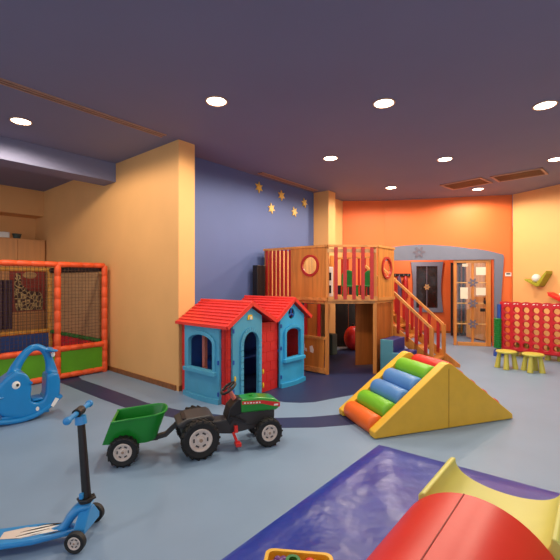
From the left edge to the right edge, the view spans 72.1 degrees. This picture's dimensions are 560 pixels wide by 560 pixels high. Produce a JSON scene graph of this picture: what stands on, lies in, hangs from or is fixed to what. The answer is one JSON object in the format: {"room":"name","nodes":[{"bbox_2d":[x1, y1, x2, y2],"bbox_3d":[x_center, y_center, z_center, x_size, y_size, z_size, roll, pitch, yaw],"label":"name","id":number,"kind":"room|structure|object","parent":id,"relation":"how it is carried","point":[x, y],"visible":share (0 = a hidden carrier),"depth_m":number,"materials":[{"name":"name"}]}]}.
{"room":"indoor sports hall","nodes":[
{"label":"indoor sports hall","id":0,"kind":"room"},
{"bbox_2d":[0,215,34,239],"bbox_3d":[-7.738,-0.199,5.928,0.150,3.397,6.998,0,0,40],"label":"wall","id":1,"kind":"structure","parent":0,"point":[19,225],"depth_m":8.34,"materials":[{"name":"beige paint"}]},
{"bbox_2d":[0,185,43,218],"bbox_3d":[-7.488,-1.629,5.721,0.499,0.537,6.998,0,0,40],"label":"wall","id":2,"kind":"structure","parent":0,"point":[14,201],"depth_m":7.96,"materials":[{"name":"beige paint"}]},
{"bbox_2d":[35,139,194,390],"bbox_3d":[-3.397,-0.199,7.049,5.500,3.397,0.269,0,0,40],"label":"wall","id":3,"kind":"structure","parent":0,"point":[141,224],"depth_m":5.80,"materials":[{"name":"beige paint"}]},
{"bbox_2d":[107,366,175,390],"bbox_3d":[-3.296,1.465,6.779,4.900,0.070,0.016,0,0,40],"label":"baseboard","id":4,"kind":"structure","parent":3,"relation":"attached to","point":[110,368],"depth_m":5.71,"materials":[{"name":"brown wood"}]},
{"bbox_2d":[195,157,313,316],"bbox_3d":[-0.462,-0.199,7.083,0.175,3.397,3.530,0,0,40],"label":"wall","id":5,"kind":"structure","parent":0,"point":[234,224],"depth_m":6.62,"materials":[{"name":"paint"}]},
{"bbox_2d":[253,265,264,295],"bbox_3d":[-0.374,0.620,6.806,0.120,1.760,0.200,0,0,40],"label":"speaker","id":6,"kind":"object","parent":5,"relation":"attached to","point":[258,270],"visible":0.45,"depth_m":6.75},
{"bbox_2d":[256,182,262,192],"bbox_3d":[-0.383,-1.689,7.022,0.020,0.210,0.182,0,0,40],"label":"star","id":7,"kind":"object","parent":5,"relation":"attached to","point":[258,185],"visible":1,"depth_m":7.02,"materials":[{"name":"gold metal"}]},
{"bbox_2d":[268,203,274,213],"bbox_3d":[-0.161,-1.355,7.290,0.020,0.206,0.199,0,0,40],"label":"star","id":8,"kind":"object","parent":5,"relation":"attached to","point":[271,208],"visible":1,"depth_m":7.27,"materials":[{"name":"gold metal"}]},
{"bbox_2d":[278,190,283,200],"bbox_3d":[0.029,-1.652,7.519,0.020,0.209,0.191,0,0,40],"label":"star","id":9,"kind":"object","parent":5,"relation":"attached to","point":[281,194],"visible":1,"depth_m":7.50,"materials":[{"name":"gold metal"}]},
{"bbox_2d":[301,198,307,207],"bbox_3d":[0.515,-1.623,8.105,0.020,0.201,0.205,0,0,40],"label":"star","id":10,"kind":"object","parent":5,"relation":"attached to","point":[304,204],"visible":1,"depth_m":8.09,"materials":[{"name":"gold metal"}]},
{"bbox_2d":[0,0,559,226],"bbox_3d":[0.500,-1.972,5.250,19.000,0.150,17.500,0,0,0],"label":"ceiling","id":11,"kind":"structure","parent":0,"point":[300,81],"depth_m":3.75,"materials":[{"name":"paint"}]},
{"bbox_2d":[9,117,32,125],"bbox_3d":[-3.090,-1.891,4.593,0.236,0.012,0.236,0,0,0],"label":"recessed light","id":12,"kind":"object","parent":11,"relation":"in","point":[17,120],"visible":1,"depth_m":4.59,"materials":[{"name":"white"}]},
{"bbox_2d":[11,118,30,124],"bbox_3d":[-3.090,-1.893,4.593,0.194,0.004,0.194,0,0,0],"label":"diffuser","id":13,"kind":"object","parent":12,"relation":"attached to","point":[20,121],"depth_m":4.59,"materials":[{"name":"white plastic"}]},
{"bbox_2d":[0,136,115,185],"bbox_3d":[-5.224,-1.746,3.517,0.400,0.299,7.498,0,0,40],"label":"beam","id":14,"kind":"structure","parent":11,"relation":"attached to","point":[15,154],"depth_m":5.62,"materials":[{"name":"paint"}]},
{"bbox_2d":[0,78,166,137],"bbox_3d":[-2.466,-1.889,3.886,0.114,0.014,3.003,0,0,39],"label":"ceiling vent","id":15,"kind":"object","parent":11,"relation":"in","point":[4,82],"visible":1,"depth_m":4.18,"materials":[{"name":"brown wood"}]},
{"bbox_2d":[205,96,227,106],"bbox_3d":[-0.673,-1.891,4.080,0.236,0.012,0.236,0,0,0],"label":"recessed light","id":16,"kind":"object","parent":11,"relation":"in","point":[216,101],"visible":1,"depth_m":4.08,"materials":[{"name":"white"}]},
{"bbox_2d":[207,97,225,105],"bbox_3d":[-0.673,-1.893,4.080,0.194,0.004,0.194,0,0,0],"label":"diffuser","id":17,"kind":"object","parent":16,"relation":"attached to","point":[212,101],"depth_m":4.08,"materials":[{"name":"white plastic"}]},
{"bbox_2d":[258,172,317,191],"bbox_3d":[0.205,-1.889,7.477,0.114,0.014,1.764,0,0,39],"label":"ceiling vent","id":18,"kind":"object","parent":11,"relation":"in","point":[260,173],"visible":1,"depth_m":7.37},
{"bbox_2d":[323,156,337,160],"bbox_3d":[0.785,-1.891,5.986,0.236,0.012,0.236,0,0,0],"label":"recessed light","id":19,"kind":"object","parent":11,"relation":"in","point":[326,158],"visible":1,"depth_m":5.99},
{"bbox_2d":[324,157,336,159],"bbox_3d":[0.785,-1.893,5.986,0.194,0.004,0.194,0,0,0],"label":"diffuser","id":20,"kind":"object","parent":19,"relation":"attached to","point":[325,158],"depth_m":5.99,"materials":[{"name":"white plastic"}]},
{"bbox_2d":[373,98,394,108],"bbox_3d":[1.115,-1.891,4.126,0.236,0.012,0.236,0,0,0],"label":"recessed light","id":21,"kind":"object","parent":11,"relation":"in","point":[382,103],"visible":1,"depth_m":4.12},
{"bbox_2d":[375,99,392,107],"bbox_3d":[1.115,-1.893,4.126,0.194,0.004,0.194,0,0,0],"label":"diffuser","id":22,"kind":"object","parent":21,"relation":"attached to","point":[380,103],"depth_m":4.12,"materials":[{"name":"white plastic"}]},
{"bbox_2d":[385,186,396,188],"bbox_3d":[2.276,-1.891,7.896,0.236,0.012,0.236,0,0,0],"label":"recessed light","id":23,"kind":"object","parent":11,"relation":"in","point":[388,187],"visible":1,"depth_m":7.87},
{"bbox_2d":[437,157,452,161],"bbox_3d":[2.587,-1.891,6.036,0.236,0.012,0.236,0,0,0],"label":"recessed light","id":24,"kind":"object","parent":11,"relation":"in","point":[442,159],"visible":1,"depth_m":6.04,"materials":[{"name":"white"}]},
{"bbox_2d":[439,158,451,160],"bbox_3d":[2.587,-1.893,6.036,0.194,0.004,0.194,0,0,0],"label":"diffuser","id":25,"kind":"object","parent":24,"relation":"attached to","point":[440,159],"depth_m":6.04,"materials":[{"name":"white plastic"}]},
{"bbox_2d":[440,177,492,189],"bbox_3d":[3.649,-1.886,7.558,0.572,0.020,0.784,0,0,-42],"label":"ceiling vent","id":26,"kind":"object","parent":11,"relation":"in","point":[478,181],"visible":1,"depth_m":7.54,"materials":[{"name":"brown wood"}]},
{"bbox_2d":[472,188,483,190],"bbox_3d":[4.128,-1.891,8.026,0.236,0.012,0.236,0,0,0],"label":"recessed light","id":27,"kind":"object","parent":11,"relation":"in","point":[474,189],"visible":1,"depth_m":8.04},
{"bbox_2d":[490,167,547,181],"bbox_3d":[4.304,-1.886,6.936,0.802,0.020,0.520,0,0,44],"label":"ceiling vent","id":28,"kind":"object","parent":11,"relation":"in","point":[541,171],"visible":1,"depth_m":6.91,"materials":[{"name":"brown wood"}]},
{"bbox_2d":[532,100,557,110],"bbox_3d":[2.873,-1.891,4.173,0.236,0.012,0.236,0,0,0],"label":"recessed light","id":29,"kind":"object","parent":11,"relation":"in","point":[544,105],"visible":1,"depth_m":4.17,"materials":[{"name":"white"}]},
{"bbox_2d":[534,102,555,108],"bbox_3d":[2.873,-1.893,4.173,0.194,0.004,0.194,0,0,0],"label":"diffuser","id":30,"kind":"object","parent":29,"relation":"attached to","point":[541,105],"depth_m":4.17,"materials":[{"name":"white plastic"}]},
{"bbox_2d":[547,157,559,161],"bbox_3d":[4.327,-1.891,6.036,0.236,0.012,0.236,0,0,0],"label":"recessed light","id":31,"kind":"object","parent":11,"relation":"in","point":[554,159],"visible":1,"depth_m":6.04,"materials":[{"name":"white"}]},
{"bbox_2d":[0,332,559,559],"bbox_3d":[0.500,1.560,5.250,19.000,0.120,17.500,0,0,0],"label":"floor","id":32,"kind":"structure","parent":0,"point":[167,504],"depth_m":3.13,"materials":[{"name":"plastic"}]},
{"bbox_2d":[0,237,44,331],"bbox_3d":[-6.100,0.330,7.129,0.468,2.340,3.000,0,0,40],"label":"cabinet","id":33,"kind":"object","parent":32,"relation":"on","point":[10,248],"visible":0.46,"depth_m":7.82,"materials":[{"name":"brown wood"}]},
{"bbox_2d":[0,231,9,237],"bbox_3d":[-5.520,-0.902,7.701,0.120,0.120,0.160,0,0,40],"label":"box","id":34,"kind":"object","parent":33,"relation":"on","point":[2,234],"visible":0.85,"depth_m":7.67,"materials":[{"name":"plastic"}]},
{"bbox_2d":[0,280,11,329],"bbox_3d":[-5.469,0.481,7.450,0.059,0.962,0.500,0,0,40],"label":"hanging cloth","id":35,"kind":"object","parent":33,"relation":"hanging from","point":[1,281],"visible":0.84,"depth_m":7.54,"materials":[{"name":"fabric"}]},
{"bbox_2d":[12,233,21,237],"bbox_3d":[-5.380,-0.892,7.870,0.170,0.100,0.170,0,0,0],"label":"bowl","id":36,"kind":"object","parent":33,"relation":"on","point":[15,235],"visible":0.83,"depth_m":7.81,"materials":[{"name":"plastic"}]},
{"bbox_2d":[10,271,43,311],"bbox_3d":[-5.161,0.220,7.874,0.019,0.840,0.636,0,0,40],"label":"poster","id":37,"kind":"object","parent":33,"relation":"attached to","point":[40,272],"visible":0.53,"depth_m":7.86,"materials":[{"name":"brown paper"}]},
{"bbox_2d":[0,344,62,424],"bbox_3d":[-2.772,1.102,4.166,0.712,0.792,0.300,0,0,-44],"label":"whale rocker","id":38,"kind":"object","parent":32,"relation":"on","point":[17,404],"visible":1,"depth_m":4.10,"materials":[{"name":"blue plastic"}]},
{"bbox_2d":[0,400,104,553],"bbox_3d":[-1.432,1.125,2.240,0.721,0.746,0.355,0,0,-6],"label":"scooter","id":39,"kind":"object","parent":32,"relation":"on","point":[88,512],"visible":1,"depth_m":2.20,"materials":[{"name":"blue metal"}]},
{"bbox_2d":[0,260,107,383],"bbox_3d":[-4.572,0.611,5.833,2.093,1.775,2.990,0,0,40],"label":"playpen","id":40,"kind":"object","parent":32,"relation":"on","point":[73,301],"visible":0.9,"depth_m":6.15,"materials":[{"name":"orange plastic"}]},
{"bbox_2d":[102,403,176,467],"bbox_3d":[-1.165,1.301,3.296,0.617,0.400,0.400,0,0,-14],"label":"trailer","id":41,"kind":"object","parent":32,"relation":"on","point":[129,427],"visible":1,"depth_m":3.15,"materials":[{"name":"green plastic"}]},
{"bbox_2d":[102,404,165,444],"bbox_3d":[-1.224,1.230,3.284,0.495,0.240,0.310,0,0,-14],"label":"tub","id":42,"kind":"object","parent":41,"relation":"in","point":[142,423],"depth_m":3.18,"materials":[{"name":"green plastic"}]},
{"bbox_2d":[60,376,354,427],"bbox_3d":[-1.624,1.499,5.122,5.883,0.002,1.279,0,0,26],"label":"trim","id":43,"kind":"structure","parent":32,"relation":"attached to","point":[109,395],"depth_m":4.60,"materials":[{"name":"blue plastic"}]},
{"bbox_2d":[174,381,282,460],"bbox_3d":[-0.468,1.216,3.510,0.944,0.571,0.452,0,0,-22],"label":"tractor","id":44,"kind":"object","parent":32,"relation":"on","point":[198,430],"visible":1,"depth_m":3.44,"materials":[{"name":"black plastic"}]},
{"bbox_2d":[243,347,375,402],"bbox_3d":[0.984,1.499,6.706,2.478,0.002,4.466,0,0,40],"label":"floor mat","id":45,"kind":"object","parent":32,"relation":"on","point":[345,378],"depth_m":5.63,"materials":[{"name":"plastic"}]},
{"bbox_2d":[175,295,312,404],"bbox_3d":[-0.459,0.872,5.477,1.018,1.257,1.765,0,0,40],"label":"house","id":46,"kind":"object","parent":45,"relation":"on","point":[224,342],"visible":0.98,"depth_m":5.06,"materials":[{"name":"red plastic"}]},
{"bbox_2d":[288,308,293,317],"bbox_3d":[0.119,0.480,5.573,0.163,0.170,0.171,0,0,0],"label":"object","id":47,"kind":"structure","parent":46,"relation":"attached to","point":[290,313],"depth_m":5.56,"materials":[{"name":"blue plastic"}]},
{"bbox_2d":[324,333,336,355],"bbox_3d":[1.020,1.290,7.750,0.200,0.420,0.200,0,0,40],"label":"storage bin","id":48,"kind":"object","parent":45,"relation":"on","point":[332,336],"visible":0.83,"depth_m":7.65,"materials":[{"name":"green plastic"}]},
{"bbox_2d":[344,324,354,349],"bbox_3d":[1.570,1.220,8.250,0.400,0.560,0.400,0,0,0],"label":"ball","id":49,"kind":"object","parent":45,"relation":"on","point":[349,335],"visible":0.68,"depth_m":8.12,"materials":[{"name":"plastic"}]},
{"bbox_2d":[335,285,368,346],"bbox_3d":[1.670,0.800,8.575,0.890,1.360,0.085,0,0,0],"label":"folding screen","id":50,"kind":"object","parent":45,"relation":"on","point":[344,313],"visible":0.21,"depth_m":8.56,"materials":[{"name":"black wood"}]},
{"bbox_2d":[263,244,459,374],"bbox_3d":[1.399,0.471,6.758,2.810,2.058,1.961,0,0,40],"label":"wooden play structure","id":51,"kind":"object","parent":45,"relation":"on","point":[300,272],"visible":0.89,"depth_m":6.37,"materials":[{"name":"brown wood"}]},
{"bbox_2d":[329,267,332,295],"bbox_3d":[0.779,0.043,6.395,0.200,0.520,0.170,0,0,-16],"label":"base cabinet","id":52,"kind":"object","parent":51,"relation":"on","point":[330,268],"visible":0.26,"depth_m":6.34,"materials":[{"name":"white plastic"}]},
{"bbox_2d":[341,270,358,295],"bbox_3d":[1.214,0.065,6.680,0.240,0.481,0.260,0,0,-6],"label":"chair","id":53,"kind":"object","parent":51,"relation":"on","point":[349,272],"visible":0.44,"depth_m":6.78,"materials":[{"name":"green plastic"}]},
{"bbox_2d":[365,270,369,294],"bbox_3d":[1.570,0.065,6.712,0.240,0.481,0.260,0,0,14],"label":"chair","id":54,"kind":"object","parent":51,"relation":"on","point":[367,273],"visible":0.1,"depth_m":6.82,"materials":[{"name":"green plastic"}]},
{"bbox_2d":[380,336,416,369],"bbox_3d":[1.973,1.218,6.079,0.600,0.565,0.498,0,0,40],"label":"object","id":55,"kind":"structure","parent":45,"relation":"on","point":[390,347],"depth_m":6.05,"materials":[{"name":"teal leather"}]},
{"bbox_2d":[221,445,559,559],"bbox_3d":[0.709,1.476,2.021,1.617,0.041,2.693,0,0,40],"label":"play mat","id":56,"kind":"object","parent":32,"relation":"on","point":[350,515],"visible":0.57,"depth_m":2.51,"materials":[{"name":"blue plastic"}]},
{"bbox_2d":[264,548,332,559],"bbox_3d":[0.078,1.409,1.775,0.336,0.090,0.340,0,0,7],"label":"tray","id":57,"kind":"object","parent":56,"relation":"on","point":[271,553],"visible":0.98,"depth_m":1.93,"materials":[{"name":"yellow plastic"}]},
{"bbox_2d":[273,555,285,559],"bbox_3d":[0.003,1.365,1.865,0.090,0.032,0.084,0,0,0],"label":"flower","id":58,"kind":"object","parent":57,"relation":"in","point":[277,557],"visible":0.98,"depth_m":1.88,"materials":[{"name":"purple plastic"}]},
{"bbox_2d":[286,554,299,559],"bbox_3d":[0.063,1.369,1.870,0.080,0.024,0.080,0,0,0],"label":"ring","id":59,"kind":"object","parent":57,"relation":"in","point":[291,556],"visible":1,"depth_m":1.89,"materials":[{"name":"green plastic"}]},
{"bbox_2d":[366,492,554,559],"bbox_3d":[0.591,1.196,1.358,0.696,0.516,0.800,0,0,40],"label":"foam block","id":60,"kind":"object","parent":56,"relation":"on","point":[445,525],"visible":1,"depth_m":1.47,"materials":[{"name":"red leather"}]},
{"bbox_2d":[418,457,559,559],"bbox_3d":[1.034,1.234,1.854,0.560,0.440,0.490,0,0,40],"label":"foam block","id":61,"kind":"object","parent":56,"relation":"on","point":[541,517],"visible":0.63,"depth_m":1.91,"materials":[{"name":"leather"}]},
{"bbox_2d":[339,351,512,438],"bbox_3d":[1.585,1.181,4.233,1.722,0.680,0.740,0,0,-18],"label":"ramp","id":62,"kind":"object","parent":32,"relation":"on","point":[412,393],"visible":1,"depth_m":3.91,"materials":[{"name":"yellow plastic"}]},
{"bbox_2d":[451,263,465,335],"bbox_3d":[4.770,0.510,10.244,0.440,1.940,0.052,0,0,0],"label":"door","id":63,"kind":"structure","parent":32,"relation":"on","point":[461,271],"depth_m":10.23,"materials":[{"name":"brown wood"}]},
{"bbox_2d":[466,263,484,339],"bbox_3d":[4.908,0.500,9.569,0.085,1.940,0.776,0,0,-15],"label":"door","id":64,"kind":"structure","parent":32,"relation":"on","point":[479,331],"depth_m":9.60,"materials":[{"name":"brown wood"}]},
{"bbox_2d":[493,304,501,356],"bbox_3d":[4.295,0.990,7.599,0.150,1.020,0.150,0,0,0],"label":"pole","id":65,"kind":"object","parent":32,"relation":"on","point":[497,321],"visible":0.94,"depth_m":7.55,"materials":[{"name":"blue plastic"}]},
{"bbox_2d":[494,349,518,369],"bbox_3d":[3.850,1.353,6.550,0.320,0.306,0.320,0,0,-14],"label":"stool","id":66,"kind":"object","parent":32,"relation":"on","point":[506,352],"visible":1,"depth_m":6.47,"materials":[{"name":"plastic"}]},
{"bbox_2d":[515,340,528,357],"bbox_3d":[4.780,1.353,7.550,0.320,0.306,0.320,0,0,-29],"label":"stool","id":67,"kind":"object","parent":32,"relation":"on","point":[517,344],"visible":0.14,"depth_m":7.55,"materials":[{"name":"plastic"}]},
{"bbox_2d":[500,301,559,356],"bbox_3d":[4.802,0.961,7.207,0.320,1.078,1.240,0,0,-44],"label":"game","id":68,"kind":"object","parent":32,"relation":"on","point":[512,305],"visible":0.97,"depth_m":7.25,"materials":[{"name":"red plastic"}]},
{"bbox_2d":[521,352,545,373],"bbox_3d":[4.140,1.353,6.300,0.320,0.306,0.320,0,0,5],"label":"stool","id":69,"kind":"object","parent":32,"relation":"on","point":[532,361],"visible":1,"depth_m":6.22,"materials":[{"name":"plastic"}]},
{"bbox_2d":[545,343,559,361],"bbox_3d":[5.140,1.353,7.220,0.320,0.306,0.320,0,0,38],"label":"stool","id":70,"kind":"object","parent":32,"relation":"on","point":[547,357],"visible":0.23,"depth_m":7.17,"materials":[{"name":"plastic"}]},
{"bbox_2d":[314,190,334,336],"bbox_3d":[0.786,-0.199,8.526,0.853,3.397,0.275,0,0,40],"label":"wall column","id":71,"kind":"structure","parent":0,"point":[324,201],"depth_m":8.24,"materials":[{"name":"beige paint"}]},
{"bbox_2d":[335,199,342,284],"bbox_3d":[1.161,-0.199,8.965,0.170,3.397,0.879,0,0,40],"label":"wall","id":72,"kind":"structure","parent":0,"point":[338,203],"depth_m":9.13,"materials":[{"name":"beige paint"}]},
{"bbox_2d":[343,201,384,284],"bbox_3d":[2.008,-0.199,9.294,0.994,3.397,0.150,0,0,1],"label":"wall","id":73,"kind":"structure","parent":0,"point":[363,221],"depth_m":9.22,"materials":[{"name":"paint"}]},
{"bbox_2d":[385,260,452,330],"bbox_3d":[3.886,0.200,11.099,3.790,2.600,0.150,0,0,8],"label":"wall","id":74,"kind":"structure","parent":0,"point":[400,267],"depth_m":10.94,"materials":[{"name":"orange paint"}]},
{"bbox_2d":[394,274,409,275],"bbox_3d":[3.415,-0.144,11.024,0.620,0.080,0.087,0,0,8],"label":"coat rack","id":75,"kind":"object","parent":74,"relation":"attached to","point":[394,274],"visible":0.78,"depth_m":11.03,"materials":[{"name":"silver metal"}]},
{"bbox_2d":[397,276,401,296],"bbox_3d":[3.388,0.195,10.973,0.160,0.623,0.165,0,0,0],"label":"jacket","id":76,"kind":"object","parent":75,"relation":"hanging from","point":[398,277],"visible":0.58,"depth_m":10.90,"materials":[{"name":"purple fabric"}]},
{"bbox_2d":[403,276,407,297],"bbox_3d":[3.566,0.195,10.947,0.160,0.623,0.165,0,0,0],"label":"jacket","id":77,"kind":"object","parent":75,"relation":"hanging from","point":[405,279],"visible":0.72,"depth_m":10.88,"materials":[{"name":"red fabric"}]},
{"bbox_2d":[401,330,450,332],"bbox_3d":[3.874,1.470,11.011,3.591,0.060,0.016,0,0,9],"label":"baseboard","id":78,"kind":"structure","parent":74,"relation":"attached to","point":[401,330],"depth_m":10.92,"materials":[{"name":"brown wood"}]},
{"bbox_2d":[410,262,442,311],"bbox_3d":[4.167,0.199,10.935,0.880,1.423,0.066,0,0,8],"label":"window","id":79,"kind":"structure","parent":74,"relation":"in","point":[426,276],"depth_m":10.94,"materials":[{"name":"wood"}]},
{"bbox_2d":[385,195,511,346],"bbox_3d":[3.850,-0.199,8.953,2.736,3.397,0.150,0,0,14],"label":"wall","id":80,"kind":"structure","parent":0,"point":[465,222],"depth_m":8.81,"materials":[{"name":"orange paint"}]},
{"bbox_2d":[385,245,503,317],"bbox_3d":[3.687,0.338,8.892,2.666,2.324,0.043,0,0,14],"label":"trim","id":81,"kind":"structure","parent":80,"relation":"attached to","point":[432,252],"depth_m":8.78,"materials":[{"name":"paint"}]},
{"bbox_2d":[413,247,424,256],"bbox_3d":[3.245,-0.649,8.970,0.280,0.242,0.016,0,0,14],"label":"snowflake","id":82,"kind":"object","parent":81,"relation":"attached to","point":[417,248],"visible":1,"depth_m":8.97,"materials":[{"name":"paint"}]},
{"bbox_2d":[453,260,490,346],"bbox_3d":[4.378,0.517,8.780,0.773,1.965,0.080,0,0,14],"label":"door","id":83,"kind":"structure","parent":80,"relation":"in","point":[486,270],"depth_m":8.76,"materials":[{"name":"brown wood"}]},
{"bbox_2d":[510,195,510,297],"bbox_3d":[5.122,-0.749,8.551,0.012,2.297,0.012,0,0,0],"label":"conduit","id":84,"kind":"object","parent":80,"relation":"attached to","point":[510,195],"visible":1,"depth_m":8.55,"materials":[{"name":"orange paint"}]},
{"bbox_2d":[491,232,512,335],"bbox_3d":[5.592,0.200,9.694,0.100,2.600,2.116,0,0,12],"label":"wall","id":85,"kind":"structure","parent":0,"point":[512,232],"depth_m":10.33,"materials":[{"name":"orange paint"}]},
{"bbox_2d":[513,184,559,351],"bbox_3d":[7.669,-0.199,2.765,0.150,3.397,12.589,0,0,-23],"label":"wall","id":86,"kind":"structure","parent":0,"point":[536,213],"depth_m":8.04,"materials":[{"name":"beige paint"}]},
{"bbox_2d":[524,271,551,286],"bbox_3d":[5.313,-0.024,7.926,0.200,0.317,0.449,0,0,-23],"label":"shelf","id":87,"kind":"object","parent":86,"relation":"attached to","point":[543,280],"visible":0.97,"depth_m":7.80,"materials":[{"name":"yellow plastic"}]},
{"bbox_2d":[531,274,540,281],"bbox_3d":[5.292,-0.038,7.950,0.170,0.170,0.170,0,0,0],"label":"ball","id":88,"kind":"object","parent":87,"relation":"in","point":[535,277],"visible":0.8,"depth_m":7.90,"materials":[{"name":"plastic"}]},
{"bbox_2d":[547,292,559,300],"bbox_3d":[5.491,0.327,7.503,0.200,0.168,0.438,0,0,-23],"label":"shelf","id":89,"kind":"object","parent":86,"relation":"attached to","point":[553,295],"visible":1,"depth_m":7.58,"materials":[{"name":"plastic"}]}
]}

